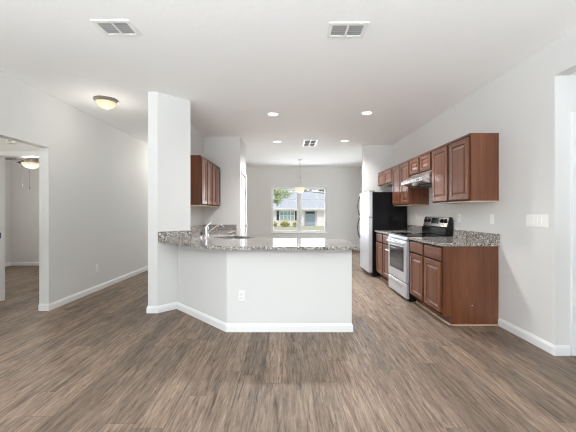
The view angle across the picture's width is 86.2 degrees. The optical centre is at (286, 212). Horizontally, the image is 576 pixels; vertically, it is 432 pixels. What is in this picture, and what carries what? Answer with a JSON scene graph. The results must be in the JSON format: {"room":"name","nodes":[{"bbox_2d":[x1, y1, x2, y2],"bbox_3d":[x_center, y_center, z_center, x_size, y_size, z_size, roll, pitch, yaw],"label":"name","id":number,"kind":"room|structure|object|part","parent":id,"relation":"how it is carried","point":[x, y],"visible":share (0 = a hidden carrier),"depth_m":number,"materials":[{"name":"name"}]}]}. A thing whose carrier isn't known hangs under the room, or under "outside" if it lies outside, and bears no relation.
{"room":"open-plan kitchen","nodes":[
{"label":"open-plan kitchen","id":0,"kind":"room"},
{"bbox_2d":[5,160,10,262],"bbox_3d":[-6.510,-0.125,5.780,0.120,2.730,2.840,0,0,0],"label":"wall","id":1,"kind":"structure","parent":0,"point":[7,162],"depth_m":7.11,"materials":[{"name":"white paint"}]},
{"bbox_2d":[0,137,38,150],"bbox_3d":[-4.850,-0.125,4.300,3.440,2.730,0.120,0,0,0],"label":"wall","id":2,"kind":"structure","parent":0,"point":[4,146],"depth_m":4.24,"materials":[{"name":"white paint"}]},
{"bbox_2d":[6,139,15,143],"bbox_3d":[-3.780,-0.975,4.221,0.110,0.060,0.036,0,0,0],"label":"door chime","id":3,"kind":"object","parent":2,"relation":"attached to","point":[7,140],"visible":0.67,"depth_m":4.21,"materials":[{"name":"white plastic"}]},
{"bbox_2d":[11,158,38,261],"bbox_3d":[-4.850,-0.125,7.260,3.440,2.730,0.120,0,0,0],"label":"wall","id":4,"kind":"structure","parent":0,"point":[24,200],"depth_m":7.20,"materials":[{"name":"white paint"}]},
{"bbox_2d":[0,71,147,303],"bbox_3d":[-3.070,-0.125,3.095,0.120,2.730,14.190,0,0,0],"label":"wall","id":5,"kind":"structure","parent":0,"point":[93,174],"depth_m":4.45,"materials":[{"name":"white paint"}]},
{"bbox_2d":[0,151,38,300],"bbox_3d":[-3.590,0.201,4.642,0.930,2.078,0.836,0,0,0],"label":"door frame","id":6,"kind":"structure","parent":5,"relation":"in","point":[3,154],"depth_m":4.31,"materials":[{"name":"white wood"}]},
{"bbox_3d":[-3.590,0.201,4.232,0.930,2.078,0.016,0,0,0],"label":"casing","id":7,"kind":"part","parent":6,"relation":"part of","materials":[{"name":"white"}]},
{"bbox_2d":[5,262,38,266],"bbox_3d":[-4.790,1.196,5.780,3.320,0.088,2.840,0,0,0],"label":"baseboard","id":8,"kind":"structure","parent":5,"relation":"attached to","point":[7,263],"depth_m":7.19,"materials":[{"name":"white"}]},
{"bbox_2d":[38,266,147,310],"bbox_3d":[-3.063,1.196,7.034,0.133,0.088,6.313,0,0,0],"label":"baseboard","id":9,"kind":"structure","parent":5,"relation":"attached to","point":[41,307],"depth_m":4.59,"materials":[{"name":"white wood"}]},
{"bbox_2d":[148,92,203,305],"bbox_3d":[-1.502,-0.125,5.375,0.425,2.730,3.150,0,0,0],"label":"wall","id":10,"kind":"structure","parent":0,"point":[172,139],"depth_m":3.90,"materials":[{"name":"white paint"}]},
{"bbox_2d":[146,302,176,312],"bbox_3d":[-1.564,1.196,5.369,0.327,0.088,3.163,0,0,0],"label":"baseboard","id":11,"kind":"structure","parent":10,"relation":"attached to","point":[170,306],"depth_m":3.83,"materials":[{"name":"white wood"}]},
{"bbox_2d":[158,225,235,239],"bbox_3d":[-1.306,0.286,4.910,0.633,0.098,2.251,0,0,0],"label":"backsplash","id":12,"kind":"structure","parent":10,"relation":"attached to","point":[187,233],"depth_m":4.06,"materials":[{"name":"stone"}]},
{"bbox_2d":[190,155,211,205],"bbox_3d":[-1.460,-0.490,5.024,0.329,0.766,0.668,0,0,0],"label":"upper cabinet","id":13,"kind":"object","parent":10,"relation":"attached to","point":[200,167],"visible":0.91,"depth_m":4.69,"materials":[{"name":"brown wood"}]},
{"bbox_3d":[-1.306,-0.484,4.858,0.023,0.698,0.288,0,0,0],"label":"door","id":14,"kind":"part","parent":13,"relation":"part of","materials":[{"name":"brown wood"}]},
{"bbox_3d":[-1.318,-0.484,5.018,0.001,0.730,0.656,0,0,0],"label":"frame","id":15,"kind":"part","parent":13,"relation":"part of","materials":[{"name":"brown wood"}]},
{"bbox_3d":[-1.306,-0.484,5.190,0.023,0.698,0.288,0,0,0],"label":"door","id":16,"kind":"part","parent":13,"relation":"part of","materials":[{"name":"brown wood"}]},
{"bbox_2d":[196,163,220,206],"bbox_3d":[-1.460,-0.490,5.696,0.329,0.766,0.668,0,0,0],"label":"upper cabinet","id":17,"kind":"object","parent":10,"relation":"attached to","point":[216,172],"visible":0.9,"depth_m":5.66,"materials":[{"name":"brown wood"}]},
{"bbox_3d":[-1.306,-0.484,5.530,0.023,0.698,0.288,0,0,0],"label":"door","id":18,"kind":"part","parent":17,"relation":"part of","materials":[{"name":"brown wood"}]},
{"bbox_3d":[-1.306,-0.484,5.862,0.023,0.698,0.288,0,0,0],"label":"door","id":19,"kind":"part","parent":17,"relation":"part of","materials":[{"name":"brown wood"}]},
{"bbox_2d":[204,137,240,235],"bbox_3d":[-1.272,-0.125,6.100,0.704,2.730,0.120,0,0,0],"label":"wall","id":20,"kind":"structure","parent":0,"point":[224,152],"depth_m":6.04,"materials":[{"name":"white paint"}]},
{"bbox_2d":[241,139,245,235],"bbox_3d":[-1.272,-0.125,6.555,0.704,2.730,0.790,0,0,0],"label":"wall","id":21,"kind":"structure","parent":0,"point":[243,146],"depth_m":6.67,"materials":[{"name":"white paint"}]},
{"bbox_2d":[241,170,247,235],"bbox_3d":[-0.916,0.198,6.520,0.108,2.085,0.730,0,0,0],"label":"door","id":22,"kind":"structure","parent":21,"relation":"in","point":[243,225],"depth_m":6.61,"materials":[{"name":"white wood"}]},
{"bbox_2d":[178,245,351,322],"bbox_3d":[-0.423,0.806,3.427,2.213,0.868,0.559,0,0,20],"label":"wall","id":23,"kind":"structure","parent":0,"point":[280,286],"depth_m":3.20,"materials":[{"name":"white paint"}]},
{"bbox_2d":[238,290,244,300],"bbox_3d":[-0.472,0.866,3.199,0.072,0.116,0.008,0,0,0],"label":"wall outlet","id":24,"kind":"object","parent":23,"relation":"attached to","point":[241,293],"visible":1,"depth_m":3.20,"materials":[{"name":"white plastic"}]},
{"bbox_2d":[177,302,352,331],"bbox_3d":[-0.419,1.196,3.394,2.232,0.088,0.514,0,0,17],"label":"baseboard","id":25,"kind":"structure","parent":23,"relation":"attached to","point":[227,327],"depth_m":3.19,"materials":[{"name":"white wood"}]},
{"bbox_2d":[0,250,575,431],"bbox_3d":[-0.985,1.290,3.095,11.170,0.100,14.430,0,0,0],"label":"floor","id":26,"kind":"structure","parent":0,"point":[97,361],"depth_m":2.34,"materials":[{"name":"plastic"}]},
{"bbox_2d":[357,191,406,276],"bbox_3d":[1.906,0.409,6.285,0.798,1.662,0.749,0,0,0],"label":"refrigerator","id":27,"kind":"object","parent":26,"relation":"on","point":[377,210],"visible":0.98,"depth_m":5.92,"materials":[{"name":"black"}]},
{"bbox_3d":[1.604,0.625,6.287,0.074,1.060,0.745,0,0,0],"label":"door","id":28,"kind":"part","parent":27,"relation":"part of","materials":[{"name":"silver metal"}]},
{"bbox_3d":[1.604,-0.161,6.287,0.074,0.488,0.745,0,0,0],"label":"freezer door","id":29,"kind":"part","parent":27,"relation":"part of","materials":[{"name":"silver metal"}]},
{"bbox_2d":[376,232,388,282],"bbox_3d":[2.005,0.806,5.454,0.634,0.868,0.836,0,0,0],"label":"base cabinet","id":30,"kind":"object","parent":26,"relation":"on","point":[382,243],"visible":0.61,"depth_m":5.50,"materials":[{"name":"brown wood"}]},
{"bbox_3d":[1.699,0.462,5.662,0.023,0.140,0.372,0,0,0],"label":"drawer","id":31,"kind":"part","parent":30,"relation":"part of","materials":[{"name":"brown wood"}]},
{"bbox_3d":[1.699,0.830,5.662,0.023,0.550,0.372,0,0,0],"label":"door","id":32,"kind":"part","parent":30,"relation":"part of","materials":[{"name":"brown wood"}]},
{"bbox_3d":[1.699,0.462,5.246,0.023,0.140,0.372,0,0,0],"label":"drawer","id":33,"kind":"part","parent":30,"relation":"part of","materials":[{"name":"brown wood"}]},
{"bbox_3d":[1.699,0.830,5.246,0.023,0.550,0.372,0,0,0],"label":"door","id":34,"kind":"part","parent":30,"relation":"part of","materials":[{"name":"brown wood"}]},
{"bbox_2d":[375,225,421,234],"bbox_3d":[1.998,0.302,5.453,0.652,0.135,0.838,0,0,0],"label":"countertop","id":35,"kind":"structure","parent":30,"relation":"on","point":[411,228],"depth_m":5.43,"materials":[{"name":"grey stone"}]},
{"bbox_2d":[387,216,451,301],"bbox_3d":[1.946,0.651,4.653,0.707,1.177,0.752,0,0,0],"label":"electric range","id":36,"kind":"object","parent":26,"relation":"on","point":[398,243],"visible":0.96,"depth_m":4.50,"materials":[{"name":"silver metal"}]},
{"bbox_3d":[1.622,0.442,4.653,0.058,0.028,0.676,0,0,0],"label":"door handle","id":37,"kind":"part","parent":36,"relation":"part of","materials":[{"name":"silver metal"}]},
{"bbox_3d":[1.647,1.036,4.653,0.009,0.037,0.550,0,0,0],"label":"drawer pull","id":38,"kind":"part","parent":36,"relation":"part of","materials":[{"name":"silver metal"}]},
{"bbox_3d":[1.675,0.695,4.653,0.049,0.586,0.746,0,0,0],"label":"oven door","id":39,"kind":"part","parent":36,"relation":"part of","materials":[{"name":"silver metal"}]},
{"bbox_3d":[1.679,0.370,4.653,0.041,0.046,0.750,0,0,0],"label":"panel","id":40,"kind":"part","parent":36,"relation":"part of","materials":[{"name":"silver metal"}]},
{"bbox_3d":[1.675,1.103,4.653,0.047,0.205,0.746,0,0,0],"label":"drawer","id":41,"kind":"part","parent":36,"relation":"part of","materials":[{"name":"silver metal"}]},
{"bbox_2d":[390,233,451,236],"bbox_3d":[1.984,0.337,4.653,0.612,0.019,0.752,0,0,0],"label":"cooktop","id":42,"kind":"object","parent":36,"relation":"in","point":[391,234],"depth_m":4.48,"materials":[{"name":"black glass"}]},
{"bbox_2d":[410,240,498,325],"bbox_3d":[2.006,0.806,3.818,0.636,0.868,0.900,0,0,0],"label":"base cabinet","id":43,"kind":"object","parent":26,"relation":"on","point":[459,285],"visible":0.94,"depth_m":3.38,"materials":[{"name":"brown wood"}]},
{"bbox_3d":[1.699,0.462,4.045,0.023,0.140,0.398,0,0,0],"label":"drawer","id":44,"kind":"part","parent":43,"relation":"part of","materials":[{"name":"brown wood"}]},
{"bbox_3d":[1.699,0.830,4.045,0.023,0.550,0.398,0,0,0],"label":"door","id":45,"kind":"part","parent":43,"relation":"part of","materials":[{"name":"brown wood"}]},
{"bbox_3d":[1.711,0.754,3.830,0.001,0.760,0.876,0,0,0],"label":"frame","id":46,"kind":"part","parent":43,"relation":"part of","materials":[{"name":"brown wood"}]},
{"bbox_3d":[1.699,0.462,3.603,0.023,0.140,0.398,0,0,0],"label":"drawer","id":47,"kind":"part","parent":43,"relation":"part of","materials":[{"name":"brown wood"}]},
{"bbox_3d":[1.699,0.830,3.603,0.023,0.550,0.398,0,0,0],"label":"door","id":48,"kind":"part","parent":43,"relation":"part of","materials":[{"name":"brown wood"}]},
{"bbox_3d":[1.789,1.232,3.824,0.014,0.016,0.888,0,0,0],"label":"shoe moulding","id":49,"kind":"part","parent":43,"relation":"part of","materials":[{"name":"beige wood"}]},
{"bbox_2d":[408,229,499,245],"bbox_3d":[1.998,0.302,3.817,0.652,0.135,0.910,0,0,0],"label":"countertop","id":50,"kind":"structure","parent":43,"relation":"on","point":[460,237],"depth_m":3.64,"materials":[{"name":"grey stone"}]},
{"bbox_3d":[2.063,1.233,3.374,0.522,0.014,0.012,0,0,0],"label":"moulding","id":51,"kind":"part","parent":43,"relation":"part of","materials":[{"name":"beige wood"}]},
{"bbox_2d":[0,0,575,166],"bbox_3d":[-0.985,-1.565,3.095,11.170,0.150,14.430,0,0,0],"label":"ceiling","id":52,"kind":"structure","parent":0,"point":[236,62],"depth_m":3.02,"materials":[{"name":"white paint"}]},
{"bbox_2d":[5,158,38,188],"bbox_3d":[-4.665,-0.956,5.680,1.249,1.064,1.312,0,0,0],"label":"ceiling fan","id":53,"kind":"object","parent":52,"relation":"hanging from","point":[31,163],"visible":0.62,"depth_m":5.59,"materials":[{"name":"white glass"}]},
{"bbox_3d":[-4.720,-0.861,5.680,0.280,0.104,0.280,0,0,0],"label":"lamp shade","id":54,"kind":"part","parent":53,"relation":"part of","materials":[{"name":"white glass"}]},
{"bbox_2d":[93,96,118,110],"bbox_3d":[-2.390,-1.417,4.070,0.300,0.144,0.300,0,0,0],"label":"dome light","id":55,"kind":"object","parent":52,"relation":"attached to","point":[105,102],"visible":1,"depth_m":3.99,"materials":[{"name":"white glass"}]},
{"bbox_3d":[-2.390,-1.411,4.070,0.247,0.087,0.247,0,0,0],"label":"lamp shade","id":56,"kind":"part","parent":55,"relation":"part of","materials":[{"name":"beige glass"}]},
{"bbox_2d":[90,19,141,36],"bbox_3d":[-1.371,-1.485,2.485,0.298,0.008,0.215,0,0,0],"label":"ceiling vent","id":57,"kind":"object","parent":52,"relation":"in","point":[108,27],"visible":1,"depth_m":2.47,"materials":[{"name":"white plastic"}]},
{"bbox_2d":[267,112,278,115],"bbox_3d":[-0.213,-1.485,4.654,0.192,0.008,0.192,0,0,0],"label":"recessed light","id":58,"kind":"object","parent":52,"relation":"in","point":[268,113],"visible":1,"depth_m":4.66,"materials":[{"name":"white plastic"}]},
{"bbox_2d":[295,159,304,192],"bbox_3d":[0.367,-1.025,8.710,0.268,0.930,0.268,0,0,0],"label":"pendant light","id":59,"kind":"object","parent":52,"relation":"hanging from","point":[298,189],"visible":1,"depth_m":8.62,"materials":[{"name":"white glass"}]},
{"bbox_3d":[0.367,-0.637,8.710,0.268,0.155,0.268,0,0,0],"label":"lamp shade","id":60,"kind":"part","parent":59,"relation":"part of","materials":[{"name":"beige glass"}]},
{"bbox_2d":[303,140,317,145],"bbox_3d":[0.490,-1.485,6.600,0.290,0.008,0.600,0,0,0],"label":"ceiling vent","id":61,"kind":"object","parent":52,"relation":"in","point":[305,142],"visible":1,"depth_m":6.55,"materials":[{"name":"white plastic"}]},
{"bbox_2d":[326,22,368,37],"bbox_3d":[0.487,-1.485,2.514,0.313,0.008,0.211,0,0,0],"label":"ceiling vent","id":62,"kind":"object","parent":52,"relation":"in","point":[335,29],"visible":1,"depth_m":2.50,"materials":[{"name":"white plastic"}]},
{"bbox_2d":[360,111,373,114],"bbox_3d":[1.196,-1.485,4.600,0.192,0.008,0.192,0,0,0],"label":"recessed light","id":63,"kind":"object","parent":52,"relation":"in","point":[363,112],"visible":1,"depth_m":4.59,"materials":[{"name":"white plastic"}]},
{"bbox_2d":[246,167,358,246],"bbox_3d":[-0.310,-0.125,10.250,5.640,2.730,0.120,0,0,0],"label":"wall","id":64,"kind":"structure","parent":0,"point":[342,183],"depth_m":10.19,"materials":[{"name":"white paint"}]},
{"bbox_2d":[271,187,327,232],"bbox_3d":[0.402,-0.077,10.235,1.872,1.525,0.150,0,0,0],"label":"window","id":65,"kind":"structure","parent":64,"relation":"in","point":[298,199],"depth_m":10.23,"materials":[{"name":"white"}]},
{"bbox_3d":[-0.062,-0.086,10.260,0.889,1.483,0.060,0,0,0],"label":"frame","id":66,"kind":"part","parent":65,"relation":"part of","materials":[{"name":"white"}]},
{"bbox_3d":[-0.062,-0.437,10.274,0.833,0.726,0.024,0,0,0],"label":"sash","id":67,"kind":"part","parent":65,"relation":"part of","materials":[{"name":"white"}]},
{"bbox_3d":[-0.062,0.259,10.248,0.833,0.736,0.024,0,0,0],"label":"sash","id":68,"kind":"part","parent":65,"relation":"part of","materials":[{"name":"white"}]},
{"bbox_3d":[0.402,0.670,10.235,1.872,0.030,0.150,0,0,0],"label":"sill","id":69,"kind":"part","parent":65,"relation":"part of","materials":[{"name":"white"}]},
{"bbox_3d":[0.867,-0.086,10.260,0.889,1.483,0.060,0,0,0],"label":"frame","id":70,"kind":"part","parent":65,"relation":"part of","materials":[{"name":"white"}]},
{"bbox_3d":[0.867,0.259,10.248,0.833,0.736,0.024,0,0,0],"label":"sash","id":71,"kind":"part","parent":65,"relation":"part of","materials":[{"name":"white"}]},
{"bbox_2d":[359,166,361,249],"bbox_3d":[2.450,-0.125,8.565,0.120,2.730,3.250,0,0,0],"label":"wall","id":72,"kind":"structure","parent":0,"point":[360,168],"depth_m":10.15,"materials":[{"name":"white paint"}]},
{"bbox_2d":[362,145,391,216],"bbox_3d":[2.007,-0.125,6.880,0.635,2.730,0.120,0,0,0],"label":"wall","id":73,"kind":"structure","parent":0,"point":[376,159],"depth_m":6.82,"materials":[{"name":"white paint"}]},
{"bbox_2d":[392,28,575,344],"bbox_3d":[2.385,-0.125,1.470,0.120,2.730,10.940,0,0,0],"label":"wall","id":74,"kind":"structure","parent":0,"point":[527,105],"depth_m":3.02,"materials":[{"name":"white paint"}]},
{"bbox_2d":[378,167,392,186],"bbox_3d":[2.160,-0.718,6.332,0.329,0.311,0.936,0,0,0],"label":"upper cabinet","id":75,"kind":"object","parent":74,"relation":"attached to","point":[384,177],"visible":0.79,"depth_m":6.30,"materials":[{"name":"brown wood"}]},
{"bbox_3d":[2.007,-0.712,6.565,0.023,0.243,0.422,0,0,0],"label":"door","id":76,"kind":"part","parent":75,"relation":"part of","materials":[{"name":"brown wood"}]},
{"bbox_3d":[2.172,-0.567,6.332,0.297,0.010,0.928,0,0,0],"label":"panel","id":77,"kind":"part","parent":75,"relation":"part of","materials":[{"name":"beige wood"}]},
{"bbox_3d":[2.007,-0.712,6.099,0.023,0.243,0.422,0,0,0],"label":"door","id":78,"kind":"part","parent":75,"relation":"part of","materials":[{"name":"brown wood"}]},
{"bbox_2d":[392,159,428,205],"bbox_3d":[2.160,-0.496,5.452,0.329,0.753,0.816,0,0,0],"label":"upper cabinet","id":79,"kind":"object","parent":74,"relation":"attached to","point":[402,195],"visible":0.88,"depth_m":5.25,"materials":[{"name":"brown wood"}]},
{"bbox_3d":[2.007,-0.490,5.655,0.023,0.685,0.362,0,0,0],"label":"door","id":80,"kind":"part","parent":79,"relation":"part of","materials":[{"name":"brown wood"}]},
{"bbox_3d":[2.007,-0.490,5.249,0.023,0.685,0.362,0,0,0],"label":"door","id":81,"kind":"part","parent":79,"relation":"part of","materials":[{"name":"brown wood"}]},
{"bbox_2d":[408,225,421,231],"bbox_3d":[2.313,0.285,5.453,0.021,0.100,0.838,0,0,0],"label":"backsplash","id":82,"kind":"structure","parent":74,"relation":"attached to","point":[410,227],"depth_m":5.54,"materials":[{"name":"stone"}]},
{"bbox_2d":[401,171,431,187],"bbox_3d":[2.092,-0.486,4.658,0.462,0.188,0.756,0,0,0],"label":"range hood","id":83,"kind":"object","parent":74,"relation":"attached to","point":[424,180],"visible":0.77,"depth_m":4.53,"materials":[{"name":"silver metal"}]},
{"bbox_2d":[410,150,432,176],"bbox_3d":[2.160,-0.729,4.658,0.329,0.289,0.764,0,0,0],"label":"upper cabinet","id":84,"kind":"object","parent":74,"relation":"attached to","point":[420,164],"visible":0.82,"depth_m":4.58,"materials":[{"name":"brown wood"}]},
{"bbox_3d":[2.007,-0.723,4.848,0.023,0.221,0.336,0,0,0],"label":"door","id":85,"kind":"part","parent":84,"relation":"part of","materials":[{"name":"brown wood"}]},
{"bbox_3d":[2.014,-0.862,4.658,0.012,0.022,0.764,0,0,0],"label":"moulding","id":86,"kind":"part","parent":84,"relation":"part of","materials":[{"name":"brown wood"}]},
{"bbox_3d":[2.007,-0.723,4.468,0.023,0.221,0.336,0,0,0],"label":"door","id":87,"kind":"part","parent":84,"relation":"part of","materials":[{"name":"brown wood"}]},
{"bbox_2d":[432,133,498,203],"bbox_3d":[2.160,-0.496,3.826,0.329,0.753,0.892,0,0,0],"label":"upper cabinet","id":88,"kind":"object","parent":74,"relation":"attached to","point":[465,169],"visible":1,"depth_m":3.42,"materials":[{"name":"brown wood"}]},
{"bbox_3d":[2.007,-0.490,4.048,0.023,0.685,0.400,0,0,0],"label":"door","id":89,"kind":"part","parent":88,"relation":"part of","materials":[{"name":"brown wood"}]},
{"bbox_3d":[2.014,-0.862,3.826,0.012,0.022,0.892,0,0,0],"label":"moulding","id":90,"kind":"part","parent":88,"relation":"part of","materials":[{"name":"brown wood"}]},
{"bbox_3d":[2.019,-0.490,3.832,0.001,0.717,0.880,0,0,0],"label":"frame","id":91,"kind":"part","parent":88,"relation":"part of","materials":[{"name":"brown wood"}]},
{"bbox_3d":[2.007,-0.490,3.604,0.023,0.685,0.400,0,0,0],"label":"door","id":92,"kind":"part","parent":88,"relation":"part of","materials":[{"name":"brown wood"}]},
{"bbox_3d":[2.172,-0.125,3.826,0.297,0.010,0.884,0,0,0],"label":"panel","id":93,"kind":"part","parent":88,"relation":"part of","materials":[{"name":"beige"}]},
{"bbox_2d":[453,229,499,242],"bbox_3d":[2.313,0.285,3.817,0.021,0.100,0.910,0,0,0],"label":"backsplash","id":94,"kind":"structure","parent":74,"relation":"attached to","point":[482,236],"depth_m":3.72,"materials":[{"name":"stone"}]},
{"bbox_2d":[490,214,493,223],"bbox_3d":[2.320,0.074,3.490,0.008,0.116,0.072,0,0,0],"label":"light switch","id":95,"kind":"object","parent":74,"relation":"attached to","point":[491,215],"visible":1,"depth_m":3.48,"materials":[{"name":"white plastic"}]},
{"bbox_2d":[498,318,570,355],"bbox_3d":[2.384,1.196,3.019,0.143,0.088,0.712,0,0,0],"label":"baseboard","id":96,"kind":"structure","parent":74,"relation":"attached to","point":[556,350],"depth_m":2.85,"materials":[{"name":"white"}]},
{"bbox_2d":[526,214,548,226],"bbox_3d":[2.320,0.075,2.853,0.008,0.115,0.251,0,0,0],"label":"light switch","id":97,"kind":"object","parent":74,"relation":"attached to","point":[533,220],"visible":1,"depth_m":2.85,"materials":[{"name":"white plastic"}]},
{"bbox_2d":[568,76,575,346],"bbox_3d":[3.522,-0.125,2.736,2.155,2.730,0.120,0,0,0],"label":"door frame","id":98,"kind":"structure","parent":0,"point":[571,79],"depth_m":2.68,"materials":[{"name":"white paint"}]},
{"bbox_2d":[571,112,575,355],"bbox_3d":[2.925,0.184,2.700,0.924,2.112,0.080,0,0,0],"label":"door","id":99,"kind":"structure","parent":98,"relation":"in","point":[573,114],"depth_m":2.66,"materials":[{"name":"white"}]},
{"label":"outside","id":100,"kind":"structure","parent":0,"visible":0},
{"bbox_2d":[274,226,324,229],"bbox_3d":[0.000,1.915,50.165,80.000,1.050,79.670,0,0,0],"label":"ground","id":101,"kind":"structure","parent":100,"point":[276,227],"depth_m":36.02,"materials":[{"name":"white concrete"}]},
{"bbox_2d":[274,189,293,206],"bbox_3d":[-1.415,-0.667,22.004,3.903,4.683,2.418,0,0,0],"label":"tree","id":102,"kind":"object","parent":101,"relation":"on","point":[277,195],"visible":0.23,"depth_m":21.89,"materials":[{"name":"green plant"}]},
{"bbox_2d":[280,221,289,226],"bbox_3d":[-0.300,1.678,44.595,1.542,0.949,1.115,0,0,0],"label":"shrub","id":103,"kind":"object","parent":101,"relation":"on","point":[284,223],"visible":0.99,"depth_m":44.41,"materials":[{"name":"green plant"}]},
{"bbox_2d":[274,192,324,226],"bbox_3d":[0.000,-0.580,50.700,29.000,5.700,11.800,0,0,0],"label":"neighbor house","id":104,"kind":"structure","parent":101,"relation":"on","point":[309,218],"depth_m":46.24,"materials":[{"name":"white"}]},
{"bbox_3d":[3.500,0.920,46.469,1.500,2.200,0.059,0,0,0],"label":"door","id":105,"kind":"part","parent":104,"relation":"part of","materials":[{"name":"blue"}]},
{"bbox_3d":[3.500,0.820,46.429,0.900,1.100,0.019,0,0,0],"label":"glass","id":106,"kind":"part","parent":104,"relation":"part of","materials":[{"name":"teal glass"}]},
{"bbox_2d":[294,189,324,193],"bbox_3d":[1.839,-1.147,24.020,8.441,5.720,3.065,0,0,0],"label":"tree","id":107,"kind":"object","parent":101,"relation":"on","point":[305,190],"visible":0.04,"depth_m":23.86,"materials":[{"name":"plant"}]},
{"bbox_3d":[-1.305,0.806,5.405,0.634,0.868,1.250,0,0,0],"label":"base cabinet","id":108,"kind":"object","parent":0,"visible":0},
{"bbox_2d":[158,225,357,249],"bbox_3d":[-0.456,0.303,4.539,2.335,0.133,2.998,0,0,0],"label":"countertop","id":109,"kind":"structure","parent":108,"relation":"on","point":[218,239],"depth_m":3.56,"materials":[{"name":"stone"}]},
{"bbox_2d":[204,222,223,237],"bbox_3d":[-0.983,0.230,4.176,0.299,0.209,0.084,0,0,-45],"label":"kitchen faucet","id":110,"kind":"object","parent":109,"relation":"on","point":[221,225],"visible":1,"depth_m":4.09,"materials":[{"name":"silver metal"}]},
{"bbox_3d":[-0.976,0.220,4.194,0.262,0.134,0.030,0,0,-45],"label":"spout","id":111,"kind":"part","parent":110,"relation":"part of","materials":[{"name":"silver metal"}]}
]}

